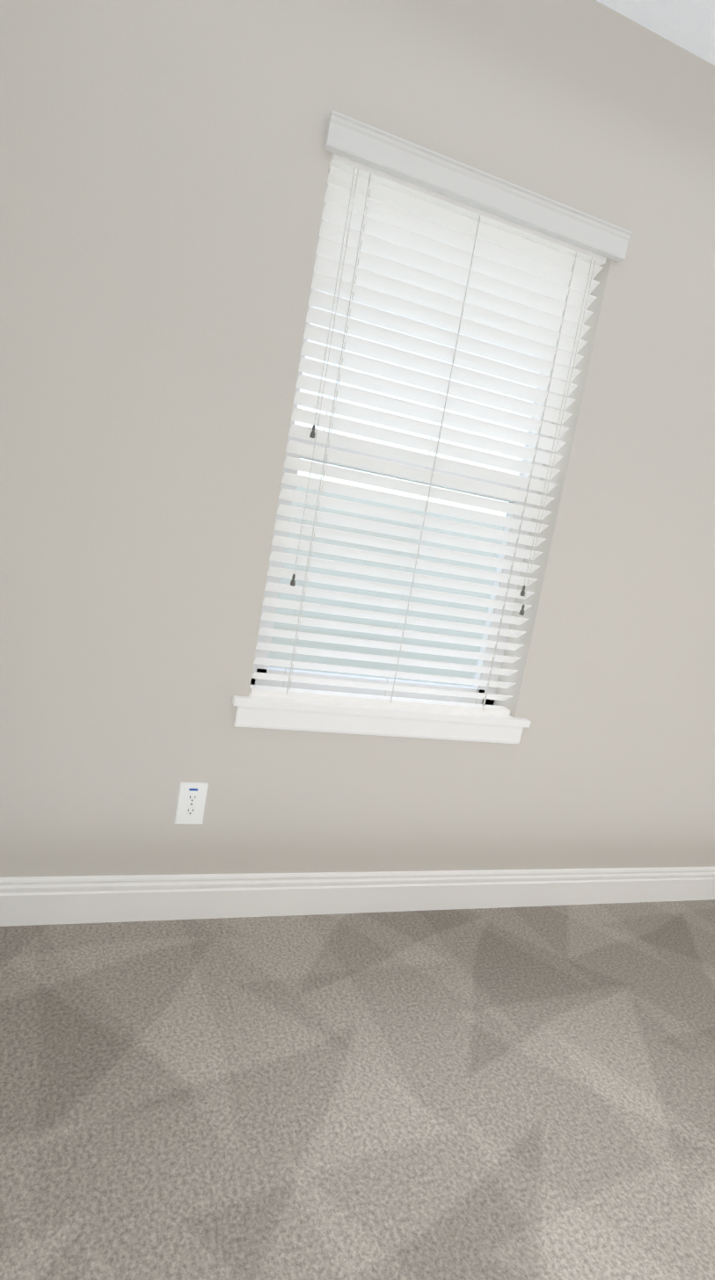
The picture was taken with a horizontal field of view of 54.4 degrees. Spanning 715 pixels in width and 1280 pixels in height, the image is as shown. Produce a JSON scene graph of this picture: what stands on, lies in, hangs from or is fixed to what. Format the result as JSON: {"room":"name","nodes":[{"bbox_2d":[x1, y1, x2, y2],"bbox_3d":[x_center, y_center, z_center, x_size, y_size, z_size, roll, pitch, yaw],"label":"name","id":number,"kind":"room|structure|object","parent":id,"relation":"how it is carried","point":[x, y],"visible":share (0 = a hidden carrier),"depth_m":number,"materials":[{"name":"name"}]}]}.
{"room":"empty bedroom","nodes":[
{"label":"empty bedroom","id":0,"kind":"room"},
{"bbox_2d":[0,899,714,1279],"bbox_3d":[0.858,1.234,1.079,4.080,0.100,3.225,7,9,-21],"label":"floor","id":1,"kind":"structure","parent":0,"point":[524,1093],"depth_m":1.48,"materials":[{"name":"carpet"}]},
{"bbox_2d":[0,0,714,877],"bbox_3d":[-0.016,-0.497,2.032,5.380,2.700,0.200,7,9,-21],"label":"wall","id":2,"kind":"structure","parent":0,"point":[163,169],"depth_m":1.85,"materials":[{"name":"paint"}]},
{"bbox_2d":[174,782,208,823],"bbox_3d":[-0.467,0.461,1.959,0.078,0.124,0.007,7,9,-21],"label":"electrical outlet","id":3,"kind":"object","parent":2,"relation":"attached to","point":[192,796],"visible":1,"depth_m":1.96,"materials":[{"name":"white plastic"}]},
{"bbox_2d":[0,866,714,926],"bbox_3d":[0.507,0.856,2.396,3.618,0.133,0.014,7,9,-21],"label":"baseboard","id":4,"kind":"structure","parent":2,"relation":"attached to","point":[37,900],"depth_m":2.13,"materials":[{"name":"white paint"}]},
{"bbox_2d":[232,169,563,744],"bbox_3d":[0.192,-0.478,2.094,0.975,1.545,0.225,7,9,-21],"label":"window","id":5,"kind":"structure","parent":2,"relation":"in","point":[275,670],"depth_m":2.15,"materials":[{"name":"white plastic"}]},
{"bbox_2d":[267,486,502,685],"bbox_3d":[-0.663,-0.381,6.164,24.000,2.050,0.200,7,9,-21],"label":"window pane","id":6,"kind":"object","parent":5,"relation":"attached to","point":[300,658],"depth_m":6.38,"materials":[{"name":"clear glass"}]},
{"bbox_2d":[248,109,632,715],"bbox_3d":[0.227,-0.523,2.024,0.933,1.497,0.104,7,9,-21],"label":"window blinds","id":7,"kind":"object","parent":5,"relation":"attached to","point":[414,233],"visible":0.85,"depth_m":2.00,"materials":[{"name":"white plastic"}]},
{"bbox_2d":[596,0,714,65],"bbox_3d":[1.029,-1.403,-0.374,5.380,0.120,4.980,7,9,-21],"label":"ceiling","id":8,"kind":"structure","parent":0,"point":[688,25],"depth_m":1.92,"materials":[{"name":"paint"}]}
]}

